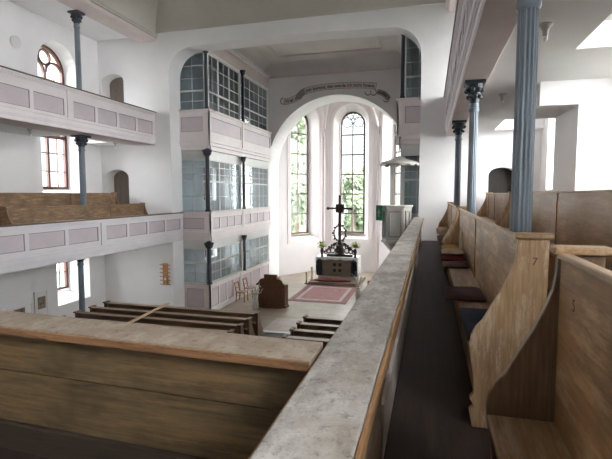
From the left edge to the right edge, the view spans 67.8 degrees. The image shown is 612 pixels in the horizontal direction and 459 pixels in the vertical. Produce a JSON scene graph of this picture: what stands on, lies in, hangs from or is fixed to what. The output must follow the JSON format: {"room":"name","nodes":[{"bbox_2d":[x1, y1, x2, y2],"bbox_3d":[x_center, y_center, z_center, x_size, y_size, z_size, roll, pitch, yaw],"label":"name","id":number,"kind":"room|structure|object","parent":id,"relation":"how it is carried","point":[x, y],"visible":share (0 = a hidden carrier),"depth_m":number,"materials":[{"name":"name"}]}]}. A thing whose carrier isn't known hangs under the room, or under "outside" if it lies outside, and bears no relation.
{"room":"house of worship","nodes":[
{"label":"house of worship","id":0,"kind":"room"},
{"bbox_2d":[0,447,52,458],"bbox_3d":[-4.212,1.371,0.683,7.570,0.240,4.900,1,5,15],"label":"floor","id":1,"kind":"structure","parent":0,"point":[5,453],"depth_m":2.27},
{"bbox_2d":[0,310,322,458],"bbox_3d":[-3.537,0.742,3.021,7.509,0.650,0.250,1,5,17],"label":"parapet","id":2,"kind":"object","parent":1,"relation":"on","point":[71,387],"visible":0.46,"depth_m":2.09,"materials":[{"name":"brown wood"}]},
{"bbox_2d":[0,0,105,316],"bbox_3d":[-9.436,-1.878,7.674,0.900,10.650,16.100,1,5,15],"label":"wall","id":3,"kind":"structure","parent":0,"point":[20,155],"depth_m":13.03,"materials":[{"name":"white paint"}]},
{"bbox_2d":[10,35,20,47],"bbox_3d":[-7.685,-4.973,12.059,0.060,0.320,0.320,1,5,15],"label":"disc","id":4,"kind":"object","parent":3,"relation":"attached to","point":[15,41],"visible":1,"depth_m":12.01,"materials":[{"name":"white ceramic"}]},
{"bbox_2d":[7,303,31,312],"bbox_3d":[-7.770,2.385,12.365,0.033,0.620,0.760,1,5,15],"label":"picture","id":5,"kind":"object","parent":3,"relation":"attached to","point":[27,308],"visible":0.4,"depth_m":12.46,"materials":[{"name":"white paint"}]},
{"bbox_2d":[33,289,47,314],"bbox_3d":[-7.586,2.148,13.024,0.033,0.790,0.440,1,5,15],"label":"picture","id":6,"kind":"object","parent":3,"relation":"attached to","point":[40,297],"visible":0.72,"depth_m":13.03,"materials":[{"name":"white paint"}]},
{"bbox_2d":[38,296,45,309],"bbox_3d":[-7.575,2.097,13.043,0.006,0.350,0.270,1,5,15],"label":"print","id":7,"kind":"object","parent":6,"relation":"attached to","point":[41,299],"depth_m":13.05},
{"bbox_2d":[37,45,70,190],"bbox_3d":[-7.792,-3.330,13.687,0.170,4.330,1.450,1,5,15],"label":"window","id":8,"kind":"structure","parent":3,"relation":"in","point":[46,49],"depth_m":13.95,"materials":[{"name":"red paint"}]},
{"bbox_2d":[57,262,69,291],"bbox_3d":[-8.013,1.325,14.381,0.170,1.360,1.230,1,5,15],"label":"window","id":9,"kind":"structure","parent":3,"relation":"in","point":[65,287],"depth_m":14.91,"materials":[{"name":"red paint"}]},
{"bbox_2d":[0,124,127,145],"bbox_3d":[-8.012,-2.346,7.250,2.050,0.350,16.100,1,5,15],"label":"floor","id":10,"kind":"structure","parent":0,"point":[3,128],"depth_m":12.07,"materials":[{"name":"white paint"}]},
{"bbox_2d":[67,10,84,88],"bbox_3d":[-6.125,-4.356,12.243,0.302,2.880,0.302,1,5,15],"label":"column","id":11,"kind":"structure","parent":10,"relation":"on","point":[76,15],"depth_m":12.15,"materials":[{"name":"blue metal"}]},
{"bbox_2d":[0,65,156,143],"bbox_3d":[-7.010,-2.658,7.004,0.240,1.050,16.000,1,5,15],"label":"parapet","id":12,"kind":"object","parent":10,"relation":"on","point":[24,96],"visible":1,"depth_m":11.14,"materials":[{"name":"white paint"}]},
{"bbox_2d":[8,0,127,40],"bbox_3d":[-7.998,-5.631,6.989,2.080,0.100,16.100,1,5,15],"label":"ceiling","id":13,"kind":"structure","parent":0,"point":[53,10],"depth_m":13.05,"materials":[{"name":"white paint"}]},
{"bbox_2d":[102,0,154,30],"bbox_3d":[-6.936,-6.326,6.646,0.120,1.620,16.100,1,5,15],"label":"wall","id":14,"kind":"structure","parent":0,"point":[102,0],"depth_m":13.09,"materials":[{"name":"paint"}]},
{"bbox_2d":[56,0,154,42],"bbox_3d":[-7.197,-5.469,6.784,0.620,0.190,16.100,1,5,15],"label":"trim","id":15,"kind":"structure","parent":14,"relation":"attached to","point":[91,10],"depth_m":12.70,"materials":[{"name":"paint"}]},
{"bbox_2d":[89,0,156,37],"bbox_3d":[-6.859,-5.542,6.686,0.080,0.150,16.100,1,5,15],"label":"trim","id":16,"kind":"structure","parent":14,"relation":"attached to","point":[100,3],"depth_m":12.87,"materials":[{"name":"paint"}]},
{"bbox_2d":[104,0,157,30],"bbox_3d":[-6.300,-6.273,6.476,1.200,1.200,16.100,1,5,15],"label":"ceiling","id":17,"kind":"structure","parent":0,"point":[144,11],"depth_m":13.58,"materials":[{"name":"paint"}]},
{"bbox_2d":[180,55,219,281],"bbox_3d":[-4.922,-2.784,19.293,0.500,10.650,7.440,1,5,15],"label":"wall","id":18,"kind":"structure","parent":0,"point":[197,71],"depth_m":19.35,"materials":[{"name":"white paint"}]},
{"bbox_2d":[236,47,270,71],"bbox_3d":[-2.272,-6.920,17.469,0.600,0.600,5.940,1,5,15],"label":"ceiling","id":19,"kind":"structure","parent":0,"point":[250,53],"depth_m":18.69,"materials":[{"name":"paint"}]},
{"bbox_2d":[156,0,436,30],"bbox_3d":[-0.655,-6.754,12.644,8.850,1.200,1.200,1,5,15],"label":"ceiling","id":20,"kind":"structure","parent":0,"point":[170,14],"depth_m":13.56,"materials":[{"name":"paint"}]},
{"bbox_2d":[219,271,375,337],"bbox_3d":[-1.017,3.271,11.706,15.250,0.256,27.500,1,5,15],"label":"floor","id":21,"kind":"structure","parent":0,"point":[296,309],"depth_m":16.14,"materials":[{"name":"stone"}]},
{"bbox_2d":[77,259,84,311],"bbox_3d":[-6.178,1.826,12.532,0.328,2.510,0.328,1,5,15],"label":"column","id":22,"kind":"structure","parent":21,"relation":"on","point":[80,263],"depth_m":12.46,"materials":[{"name":"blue metal"}]},
{"bbox_2d":[62,315,234,332],"bbox_3d":[-3.866,2.706,10.901,4.680,1.009,0.422,1,5,15],"label":"pew","id":23,"kind":"object","parent":21,"relation":"on","point":[215,330],"visible":0.18,"depth_m":10.47,"materials":[{"name":"brown wood"}]},
{"bbox_2d":[73,310,243,333],"bbox_3d":[-3.724,2.665,11.421,4.680,1.009,0.422,1,5,15],"label":"pew","id":24,"kind":"object","parent":21,"relation":"on","point":[238,328],"visible":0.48,"depth_m":11.25,"materials":[{"name":"brown wood"}]},
{"bbox_2d":[127,303,169,322],"bbox_3d":[-4.000,2.126,11.510,0.110,0.025,2.240,1,5,10],"label":"plank","id":25,"kind":"object","parent":24,"relation":"on","point":[165,304],"visible":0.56,"depth_m":11.53,"materials":[{"name":"brown wood"}]},
{"bbox_2d":[88,305,254,335],"bbox_3d":[-3.583,2.625,11.940,4.680,1.009,0.422,1,5,15],"label":"pew","id":26,"kind":"object","parent":21,"relation":"on","point":[247,327],"visible":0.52,"depth_m":11.72,"materials":[{"name":"brown wood"}]},
{"bbox_2d":[103,300,262,335],"bbox_3d":[-3.436,2.583,12.479,4.680,1.009,0.422,1,5,15],"label":"pew","id":27,"kind":"object","parent":21,"relation":"on","point":[256,322],"visible":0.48,"depth_m":12.22,"materials":[{"name":"brown wood"}]},
{"bbox_2d":[183,229,269,309],"bbox_3d":[-3.003,1.385,18.305,1.190,2.490,5.920,1,5,15],"label":"loge","id":28,"kind":"object","parent":21,"relation":"on","point":[222,292],"visible":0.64,"depth_m":16.54,"materials":[{"name":"paint"}]},
{"bbox_2d":[204,241,213,284],"bbox_3d":[-3.235,1.108,15.229,0.330,1.462,0.322,1,5,15],"label":"column","id":29,"kind":"structure","parent":28,"relation":"on","point":[208,244],"depth_m":15.17,"materials":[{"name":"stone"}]},
{"bbox_2d":[181,150,271,240],"bbox_3d":[-3.588,-1.360,18.209,2.600,3.000,6.060,1,5,15],"label":"loge","id":30,"kind":"object","parent":28,"relation":"on","point":[218,224],"visible":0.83,"depth_m":16.35,"materials":[{"name":"paint"}]},
{"bbox_2d":[202,148,211,211],"bbox_3d":[-3.240,-1.630,14.996,0.330,2.088,0.322,1,5,15],"label":"column","id":31,"kind":"structure","parent":30,"relation":"on","point":[207,152],"depth_m":14.94,"materials":[{"name":"metal"}]},
{"bbox_2d":[179,50,271,161],"bbox_3d":[-3.581,-4.699,17.936,2.620,3.700,6.080,1,5,15],"label":"loge","id":32,"kind":"object","parent":30,"relation":"on","point":[200,129],"visible":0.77,"depth_m":16.29,"materials":[{"name":"paint"}]},
{"bbox_2d":[203,51,208,108],"bbox_3d":[-3.240,-4.914,14.739,0.242,1.984,0.236,1,5,15],"label":"column","id":33,"kind":"structure","parent":32,"relation":"on","point":[204,52],"depth_m":14.71,"materials":[{"name":"metal"}]},
{"bbox_2d":[240,70,244,121],"bbox_3d":[-2.432,-5.125,17.517,0.220,1.975,0.214,1,5,15],"label":"column","id":34,"kind":"structure","parent":32,"relation":"on","point":[242,72],"depth_m":17.46,"materials":[{"name":"metal"}]},
{"bbox_2d":[241,157,245,208],"bbox_3d":[-2.432,-1.823,17.774,0.220,2.040,0.214,1,5,15],"label":"column","id":35,"kind":"structure","parent":30,"relation":"on","point":[243,159],"depth_m":17.73,"materials":[{"name":"metal"}]},
{"bbox_2d":[242,235,246,270],"bbox_3d":[-2.432,0.916,17.988,0.220,1.415,0.214,1,5,15],"label":"column","id":36,"kind":"structure","parent":28,"relation":"on","point":[244,237],"depth_m":17.96,"materials":[{"name":"metal"}]},
{"bbox_2d":[234,281,248,302],"bbox_3d":[-2.451,2.344,17.221,0.438,0.748,0.378,1,5,15],"label":"wooden chair","id":37,"kind":"object","parent":21,"relation":"on","point":[236,282],"visible":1,"depth_m":17.19,"materials":[{"name":"brown wood"}]},
{"bbox_2d":[247,281,262,309],"bbox_3d":[-1.806,2.329,15.946,0.517,0.976,0.445,-3,5,-31],"label":"vase","id":38,"kind":"object","parent":21,"relation":"on","point":[255,304],"visible":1,"depth_m":15.95,"materials":[{"name":"ceramic"}]},
{"bbox_2d":[256,274,288,308],"bbox_3d":[-1.204,2.182,16.385,1.163,1.200,0.569,1,5,15],"label":"lectern","id":39,"kind":"object","parent":21,"relation":"on","point":[274,294],"visible":0.95,"depth_m":16.14,"materials":[{"name":"brown wood"}]},
{"bbox_2d":[282,334,329,348],"bbox_3d":[0.689,2.802,9.667,2.400,1.009,0.422,1,5,15],"label":"pew","id":40,"kind":"object","parent":21,"relation":"on","point":[285,336],"visible":0.16,"depth_m":9.70,"materials":[{"name":"brown wood"}]},
{"bbox_2d":[289,327,334,338],"bbox_3d":[0.831,2.761,10.187,2.400,1.009,0.422,1,5,15],"label":"pew","id":41,"kind":"object","parent":21,"relation":"on","point":[293,332],"visible":0.2,"depth_m":10.27,"materials":[{"name":"brown wood"}]},
{"bbox_2d":[296,320,338,331],"bbox_3d":[0.972,2.721,10.706,2.400,1.009,0.422,1,5,15],"label":"pew","id":42,"kind":"object","parent":21,"relation":"on","point":[300,325],"visible":0.16,"depth_m":10.78,"materials":[{"name":"brown wood"}]},
{"bbox_2d":[288,284,355,303],"bbox_3d":[0.783,2.607,18.569,2.250,0.014,3.150,1,5,15],"label":"rug","id":43,"kind":"object","parent":21,"relation":"on","point":[310,293],"visible":0.96,"depth_m":18.33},
{"bbox_2d":[302,315,343,324],"bbox_3d":[1.119,2.679,11.245,2.400,1.009,0.422,1,5,15],"label":"pew","id":44,"kind":"object","parent":21,"relation":"on","point":[308,319],"visible":0.2,"depth_m":11.33,"materials":[{"name":"brown wood"}]},
{"bbox_2d":[308,275,364,286],"bbox_3d":[1.473,2.345,21.115,2.300,0.140,2.050,1,5,15],"label":"step","id":45,"kind":"structure","parent":21,"relation":"on","point":[314,282],"depth_m":20.21,"materials":[{"name":"stone"}]},
{"bbox_2d":[314,277,350,281],"bbox_3d":[1.204,2.257,20.459,1.700,0.136,0.400,1,5,15],"label":"kneeler","id":46,"kind":"object","parent":45,"relation":"on","point":[321,278],"visible":0.98,"depth_m":20.33,"materials":[{"name":"red fabric"}]},
{"bbox_2d":[315,254,360,279],"bbox_3d":[1.497,1.755,21.156,1.960,1.030,1.170,1,5,15],"label":"altar","id":47,"kind":"object","parent":45,"relation":"on","point":[326,266],"visible":0.89,"depth_m":20.79,"materials":[{"name":"white paint"}]},
{"bbox_2d":[316,259,321,274],"bbox_3d":[0.603,1.719,20.914,0.235,0.762,0.255,-3,5,-33],"label":"drape","id":48,"kind":"object","parent":47,"relation":"hanging from","point":[318,261],"depth_m":20.88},
{"bbox_2d":[318,241,326,256],"bbox_3d":[0.728,0.884,20.953,0.494,0.738,0.503,1,5,15],"label":"flower vase","id":49,"kind":"object","parent":47,"relation":"on","point":[322,245],"visible":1,"depth_m":20.91,"materials":[{"name":"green plant"}]},
{"bbox_2d":[324,195,353,256],"bbox_3d":[1.560,-0.174,20.973,1.547,2.845,0.500,1,5,15],"label":"cross","id":50,"kind":"object","parent":47,"relation":"on","point":[339,251],"visible":0.93,"depth_m":20.93,"materials":[{"name":"black metal"}]},
{"bbox_2d":[350,260,356,276],"bbox_3d":[2.147,1.752,20.495,0.235,0.762,0.255,-3,5,-33],"label":"drape","id":51,"kind":"object","parent":47,"relation":"hanging from","point":[353,263],"depth_m":20.46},
{"bbox_2d":[351,241,360,257],"bbox_3d":[2.215,0.913,20.574,0.535,0.738,0.468,-4,6,-39],"label":"flower vase","id":52,"kind":"object","parent":47,"relation":"on","point":[356,245],"visible":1,"depth_m":20.52,"materials":[{"name":"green plant"}]},
{"bbox_2d":[351,272,364,298],"bbox_3d":[2.011,2.138,17.620,0.557,1.096,0.513,1,5,15],"label":"vase","id":53,"kind":"object","parent":21,"relation":"on","point":[357,293],"visible":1,"depth_m":17.60,"materials":[{"name":"ceramic"}]},
{"bbox_2d":[278,105,323,275],"bbox_3d":[-0.445,-3.004,23.395,3.641,10.450,0.750,-4,6,-39],"label":"wall","id":54,"kind":"structure","parent":0,"point":[298,256],"depth_m":23.65,"materials":[{"name":"white paint"}]},
{"bbox_2d":[291,115,309,235],"bbox_3d":[-0.370,-2.939,23.656,1.320,6.460,0.310,-4,6,-39],"label":"window","id":55,"kind":"structure","parent":54,"relation":"in","point":[305,117],"depth_m":23.88,"materials":[{"name":"paint"}]},
{"bbox_2d":[287,108,322,243],"bbox_3d":[-0.027,-3.026,23.232,2.320,7.420,0.030,-4,6,-39],"label":"trim","id":56,"kind":"structure","parent":54,"relation":"attached to","point":[318,109],"depth_m":23.62,"materials":[{"name":"paint"}]},
{"bbox_2d":[194,35,420,68],"bbox_3d":[0.334,-7.199,16.737,10.800,0.250,5.940,1,5,15],"label":"ceiling","id":57,"kind":"structure","parent":0,"point":[389,44],"depth_m":18.04,"materials":[{"name":"paint"}]},
{"bbox_2d":[265,36,382,57],"bbox_3d":[0.420,-7.037,16.591,4.350,0.050,4.000,1,5,15],"label":"crown molding","id":58,"kind":"structure","parent":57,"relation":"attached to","point":[378,37],"depth_m":18.29,"materials":[{"name":"paint"}]},
{"bbox_2d":[97,3,541,306],"bbox_3d":[-0.315,-2.360,13.861,15.250,10.650,0.660,1,5,15],"label":"wall","id":59,"kind":"structure","parent":0,"point":[150,72],"depth_m":14.21,"materials":[{"name":"white paint"}]},
{"bbox_2d":[110,77,123,101],"bbox_3d":[-6.272,-4.152,15.428,0.860,1.980,0.140,1,5,15],"label":"door","id":60,"kind":"structure","parent":59,"relation":"in","point":[116,85],"depth_m":15.41,"materials":[{"name":"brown wood"}]},
{"bbox_2d":[114,171,128,203],"bbox_3d":[-6.204,-0.976,15.657,0.900,2.110,0.140,1,5,15],"label":"door","id":61,"kind":"structure","parent":59,"relation":"in","point":[121,179],"depth_m":15.65,"materials":[{"name":"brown wood"}]},
{"bbox_2d":[159,263,170,284],"bbox_3d":[-4.617,1.471,14.954,0.390,0.720,0.063,1,5,15],"label":"hymn board","id":62,"kind":"object","parent":59,"relation":"attached to","point":[165,272],"visible":1,"depth_m":14.93,"materials":[{"name":"brown wood"}]},
{"bbox_2d":[226,49,270,78],"bbox_3d":[-2.456,-6.561,17.505,0.260,0.160,5.860,1,5,15],"label":"crown molding","id":63,"kind":"structure","parent":59,"relation":"attached to","point":[234,52],"depth_m":17.97,"materials":[{"name":"grey paint"}]},
{"bbox_2d":[155,0,445,32],"bbox_3d":[-0.502,-6.165,13.254,8.850,0.070,0.035,1,5,15],"label":"crown molding","id":64,"kind":"structure","parent":59,"relation":"attached to","point":[437,1],"depth_m":13.09,"materials":[{"name":"paint"}]},
{"bbox_2d":[379,136,418,250],"bbox_3d":[2.615,-1.007,12.825,1.100,3.253,1.100,1,5,15],"label":"pulpit","id":65,"kind":"object","parent":59,"relation":"attached to","point":[396,218],"visible":0.92,"depth_m":12.59,"materials":[{"name":"grey paint"}]},
{"bbox_2d":[376,205,382,220],"bbox_3d":[2.048,-0.464,12.734,0.020,0.425,0.250,-3,5,-35],"label":"cloth hanging","id":66,"kind":"object","parent":65,"relation":"hanging from","point":[379,208],"visible":1,"depth_m":12.71,"materials":[{"name":"green fabric"}]},
{"bbox_2d":[400,144,419,218],"bbox_3d":[4.441,-1.191,16.034,2.160,3.000,6.060,1,5,15],"label":"loge","id":67,"kind":"object","parent":59,"relation":"attached to","point":[407,151],"visible":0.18,"depth_m":13.46,"materials":[{"name":"paint"}]},
{"bbox_2d":[395,37,420,156],"bbox_3d":[4.429,-4.530,15.767,2.180,3.700,6.080,1,5,15],"label":"loge","id":68,"kind":"object","parent":67,"relation":"on","point":[408,108],"visible":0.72,"depth_m":13.19,"materials":[{"name":"paint"}]},
{"bbox_2d":[400,34,404,97],"bbox_3d":[2.791,-4.786,13.106,0.242,1.984,0.236,1,5,15],"label":"column","id":69,"kind":"structure","parent":68,"relation":"on","point":[403,36],"depth_m":13.07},
{"bbox_2d":[448,0,456,11],"bbox_3d":[1.980,-5.275,4.298,0.620,0.190,16.100,1,5,15],"label":"trim","id":70,"kind":"structure","parent":59,"relation":"attached to","point":[452,3],"depth_m":11.70,"materials":[{"name":"paint"}]},
{"bbox_2d":[488,168,511,192],"bbox_3d":[5.286,-0.673,12.424,0.680,2.010,0.140,1,5,15],"label":"door","id":71,"kind":"structure","parent":59,"relation":"in","point":[499,179],"depth_m":12.38,"materials":[{"name":"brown wood"}]},
{"bbox_2d":[219,53,420,276],"bbox_3d":[1.309,-2.892,20.674,10.800,10.650,1.500,1,5,15],"label":"wall","id":72,"kind":"structure","parent":0,"point":[282,118],"depth_m":20.65,"materials":[{"name":"white paint"}]},
{"bbox_2d":[269,67,400,78],"bbox_3d":[1.198,-6.739,19.582,6.200,0.090,0.080,1,5,15],"label":"crown molding","id":73,"kind":"structure","parent":72,"relation":"attached to","point":[391,68],"depth_m":19.50,"materials":[{"name":"paint"}]},
{"bbox_2d":[280,82,390,104],"bbox_3d":[1.198,-5.862,19.674,4.881,0.938,0.036,1,5,15],"label":"banner","id":74,"kind":"object","parent":72,"relation":"attached to","point":[341,85],"visible":1,"depth_m":19.62,"materials":[{"name":"paint"}]},
{"bbox_2d":[267,52,400,75],"bbox_3d":[1.130,-7.063,19.305,6.200,0.600,0.600,1,5,15],"label":"ceiling","id":75,"kind":"structure","parent":0,"point":[386,60],"depth_m":19.46,"materials":[{"name":"paint"}]},
{"bbox_2d":[324,102,379,271],"bbox_3d":[2.426,-3.053,24.020,3.600,10.450,0.750,1,5,15],"label":"wall","id":76,"kind":"structure","parent":0,"point":[367,251],"depth_m":23.84,"materials":[{"name":"white paint"}]},
{"bbox_2d":[322,104,328,253],"bbox_3d":[1.121,-2.350,23.113,0.165,9.189,2.052,-1,5,-12],"label":"trim","id":77,"kind":"structure","parent":76,"relation":"attached to","point":[327,105],"depth_m":23.94,"materials":[{"name":"paint"}]},
{"bbox_2d":[329,101,373,241],"bbox_3d":[2.324,-3.058,23.642,2.320,7.420,0.030,1,5,15],"label":"trim","id":78,"kind":"structure","parent":76,"relation":"attached to","point":[335,108],"depth_m":23.57,"materials":[{"name":"paint"}]},
{"bbox_2d":[340,112,365,234],"bbox_3d":[2.465,-2.979,24.171,1.320,6.460,0.310,1,5,15],"label":"window","id":79,"kind":"structure","parent":76,"relation":"in","point":[349,113],"depth_m":24.24,"materials":[{"name":"glass"}]},
{"bbox_2d":[370,106,379,271],"bbox_3d":[3.065,-2.308,22.585,0.169,9.189,2.048,4,6,42],"label":"trim","id":80,"kind":"structure","parent":76,"relation":"attached to","point":[372,108],"depth_m":23.21,"materials":[{"name":"paint"}]},
{"bbox_2d":[378,111,397,268],"bbox_3d":[4.585,-2.897,22.032,0.750,10.450,3.641,-2,5,-20],"label":"wall","id":81,"kind":"structure","parent":0,"point":[388,126],"depth_m":22.93,"materials":[{"name":"white paint"}]},
{"bbox_2d":[378,112,382,242],"bbox_3d":[4.143,-2.938,22.102,0.030,7.420,2.320,-2,5,-20],"label":"trim","id":82,"kind":"structure","parent":81,"relation":"attached to","point":[381,113],"depth_m":23.11,"materials":[{"name":"paint"}]},
{"bbox_2d":[395,125,400,204],"bbox_3d":[4.650,-2.833,22.296,0.310,6.460,1.320,-2,5,-20],"label":"window","id":83,"kind":"structure","parent":81,"relation":"in","point":[396,146],"depth_m":22.80,"materials":[{"name":"paint"}]},
{"bbox_2d":[383,241,490,458],"bbox_3d":[2.530,0.953,4.634,3.000,0.020,16.100,1,5,15],"label":"floor","id":84,"kind":"structure","parent":0,"point":[430,418],"depth_m":3.10,"materials":[{"name":"carpet"}]},
{"bbox_2d":[438,202,466,263],"bbox_3d":[3.138,-0.022,9.953,0.397,1.095,4.140,1,5,15],"label":"pew","id":85,"kind":"object","parent":84,"relation":"on","point":[449,219],"visible":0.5,"depth_m":10.33,"materials":[{"name":"brown wood"}]},
{"bbox_2d":[451,120,466,205],"bbox_3d":[3.290,-0.902,9.895,0.294,2.860,0.294,1,5,15],"label":"column","id":86,"kind":"structure","parent":84,"relation":"on","point":[458,126],"depth_m":9.80,"materials":[{"name":"blue metal"}]},
{"bbox_2d":[464,79,485,214],"bbox_3d":[2.351,-0.634,6.450,0.269,2.860,0.269,1,5,15],"label":"column","id":87,"kind":"structure","parent":84,"relation":"on","point":[475,88],"depth_m":6.36,"materials":[{"name":"blue metal"}]},
{"bbox_2d":[443,207,553,428],"bbox_3d":[1.766,0.371,4.916,0.397,1.095,5.150,1,5,15],"label":"pew","id":88,"kind":"object","parent":84,"relation":"on","point":[510,269],"visible":0.77,"depth_m":2.50,"materials":[{"name":"brown wood"}]},
{"bbox_2d":[440,254,465,260],"bbox_3d":[1.907,0.355,5.926,0.296,0.076,0.450,1,5,15],"label":"seat cushion","id":89,"kind":"object","parent":88,"relation":"on","point":[445,257],"visible":0.79,"depth_m":5.75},
{"bbox_2d":[441,248,464,254],"bbox_3d":[1.913,0.281,5.924,0.286,0.057,0.400,1,5,15],"label":"seat cushion","id":90,"kind":"object","parent":89,"relation":"on","point":[455,251],"visible":1,"depth_m":5.79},
{"bbox_2d":[442,261,468,267],"bbox_3d":[1.776,0.409,5.420,0.281,0.047,0.400,1,5,15],"label":"seat cushion","id":91,"kind":"object","parent":88,"relation":"on","point":[454,264],"visible":1,"depth_m":5.29,"materials":[{"name":"fabric"}]},
{"bbox_2d":[443,286,486,301],"bbox_3d":[1.329,0.532,3.837,0.311,0.049,0.500,1,5,15],"label":"seat cushion","id":92,"kind":"object","parent":88,"relation":"on","point":[466,293],"visible":1,"depth_m":3.73,"materials":[{"name":"fabric"}]},
{"bbox_2d":[459,307,487,340],"bbox_3d":[1.139,0.603,2.969,0.221,0.041,0.780,1,5,15],"label":"seat cushion","id":93,"kind":"object","parent":88,"relation":"on","point":[470,317],"visible":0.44,"depth_m":3.04,"materials":[{"name":"fabric"}]},
{"bbox_2d":[510,0,541,231],"bbox_3d":[1.389,-0.358,2.920,0.277,2.860,0.277,1,5,15],"label":"column","id":94,"kind":"structure","parent":84,"relation":"on","point":[527,10],"depth_m":2.85,"materials":[{"name":"blue metal"}]},
{"bbox_2d":[446,0,517,135],"bbox_3d":[1.887,-1.976,4.632,0.340,0.100,16.000,1,5,15],"label":"support beam","id":95,"kind":"structure","parent":94,"relation":"on","point":[497,21],"depth_m":4.73,"materials":[{"name":"paint"}]},
{"bbox_2d":[486,245,611,458],"bbox_3d":[0.557,0.709,0.480,0.397,1.112,2.650,1,5,15],"label":"pew","id":96,"kind":"object","parent":84,"relation":"on","point":[552,399],"visible":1,"depth_m":1.55,"materials":[{"name":"brown wood"}]},
{"bbox_2d":[463,0,611,131],"bbox_3d":[2.854,-2.146,4.304,2.330,0.290,16.100,1,5,15],"label":"ceiling","id":97,"kind":"structure","parent":0,"point":[578,45],"depth_m":5.51,"materials":[{"name":"white paint"}]},
{"bbox_2d":[444,0,483,134],"bbox_3d":[1.742,-2.483,4.632,0.240,1.030,16.000,1,5,15],"label":"parapet","id":98,"kind":"object","parent":97,"relation":"on","point":[467,13],"visible":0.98,"depth_m":6.51,"materials":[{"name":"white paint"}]},
{"bbox_2d":[539,22,552,41],"bbox_3d":[2.350,-1.931,4.468,0.136,0.166,0.134,1,5,15],"label":"ceiling lamp","id":99,"kind":"object","parent":97,"relation":"attached to","point":[545,26],"visible":0.98,"depth_m":4.44,"materials":[{"name":"grey ceramic"}]},
{"bbox_2d":[535,78,611,190],"bbox_3d":[4.230,-0.882,7.322,1.200,2.700,1.300,1,5,15],"label":"wall pier","id":100,"kind":"object","parent":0,"point":[581,109],"visible":0.58,"depth_m":6.67,"materials":[{"name":"white paint"}]},
{"bbox_2d":[539,13,611,190],"bbox_3d":[4.267,-1.588,3.962,0.600,10.650,16.100,1,5,15],"label":"wall","id":101,"kind":"structure","parent":0,"point":[548,132],"depth_m":11.17,"materials":[{"name":"white paint"}]},
{"bbox_3d":[3.350,0.758,5.331,1.790,0.260,14.300,1,5,15],"label":"step","id":102,"kind":"structure","parent":0,"visible":0},
{"bbox_2d":[476,192,510,225],"bbox_3d":[4.247,-0.305,10.304,0.397,1.085,3.740,1,5,15],"label":"pew","id":103,"kind":"object","parent":102,"relation":"on","point":[495,206],"visible":0.52,"depth_m":10.24,"materials":[{"name":"brown wood"}]},
{"bbox_2d":[500,190,611,289],"bbox_3d":[2.362,0.228,3.386,0.397,1.098,9.560,1,5,15],"label":"pew","id":104,"kind":"object","parent":102,"relation":"on","point":[580,217],"visible":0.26,"depth_m":4.72,"materials":[{"name":"brown wood"}]},
{"bbox_3d":[-7.713,0.846,7.417,2.670,0.240,16.100,1,5,15],"label":"floor","id":105,"kind":"structure","parent":0,"visible":0},
{"bbox_2d":[0,212,183,273],"bbox_3d":[-6.360,0.514,7.355,0.240,0.950,16.540,1,5,15],"label":"parapet","id":106,"kind":"object","parent":105,"relation":"on","point":[24,246],"visible":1,"depth_m":10.78,"materials":[{"name":"grey paint"}]},
{"bbox_3d":[-7.713,0.720,7.407,2.670,0.012,16.100,1,5,15],"label":"boards","id":107,"kind":"object","parent":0,"visible":0},
{"bbox_2d":[0,203,147,224],"bbox_3d":[-5.833,-0.178,12.334,0.397,1.013,5.040,1,5,15],"label":"pew","id":108,"kind":"object","parent":107,"relation":"on","point":[12,215],"visible":0.44,"depth_m":11.54,"materials":[{"name":"brown wood"}]},
{"bbox_2d":[71,135,90,204],"bbox_3d":[-6.125,-1.115,12.496,0.357,2.880,0.357,1,5,15],"label":"column","id":109,"kind":"structure","parent":107,"relation":"on","point":[81,141],"depth_m":12.39,"materials":[{"name":"blue metal"}]},
{"bbox_2d":[0,117,154,145],"bbox_3d":[-7.348,-2.151,7.136,0.760,0.020,16.000,1,5,15],"label":"support beam","id":110,"kind":"structure","parent":109,"relation":"on","point":[5,121],"depth_m":11.54,"materials":[{"name":"paint"}]},
{"bbox_3d":[-8.384,0.586,7.580,1.280,0.228,16.100,1,5,15],"label":"step","id":111,"kind":"structure","parent":0,"visible":0},
{"bbox_2d":[0,192,118,224],"bbox_3d":[-7.372,-0.310,10.430,0.397,1.115,9.290,1,5,15],"label":"pew","id":112,"kind":"object","parent":111,"relation":"on","point":[9,200],"visible":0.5,"depth_m":12.28,"materials":[{"name":"brown wood"}]},
{"bbox_3d":[2.458,1.071,4.663,3.150,0.220,16.100,1,5,15],"label":"floor","id":113,"kind":"structure","parent":0,"visible":0},
{"bbox_2d":[248,217,423,458],"bbox_3d":[1.278,0.649,5.887,0.275,0.910,14.300,1,5,15],"label":"parapet","id":114,"kind":"object","parent":113,"relation":"on","point":[341,408],"visible":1,"depth_m":1.72,"materials":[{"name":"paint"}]},
{"label":"outside","id":115,"kind":"structure","parent":0,"visible":0},
{"bbox_2d":[57,222,343,286],"bbox_3d":[0.419,3.481,20.946,110.000,0.300,120.000,1,5,15],"label":"ground","id":116,"kind":"structure","parent":115,"point":[304,227],"depth_m":28.41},
{"bbox_2d":[291,117,305,231],"bbox_3d":[-0.486,-3.130,33.320,3.432,10.971,5.655,0,4,-4],"label":"tree","id":117,"kind":"object","parent":116,"relation":"on","point":[302,188],"visible":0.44,"depth_m":32.39,"materials":[{"name":"green plant"}]},
{"bbox_2d":[291,137,305,227],"bbox_3d":[-0.985,-4.668,42.932,4.377,12.542,4.560,-2,5,-23],"label":"tree","id":118,"kind":"object","parent":116,"relation":"on","point":[292,176],"visible":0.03,"depth_m":43.48,"materials":[{"name":"green plant"}]},
{"bbox_2d":[342,165,362,230],"bbox_3d":[4.311,-2.023,41.283,4.089,7.530,4.006,1,5,15],"label":"tree","id":119,"kind":"object","parent":116,"relation":"on","point":[357,179],"visible":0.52,"depth_m":40.30,"materials":[{"name":"green plant"}]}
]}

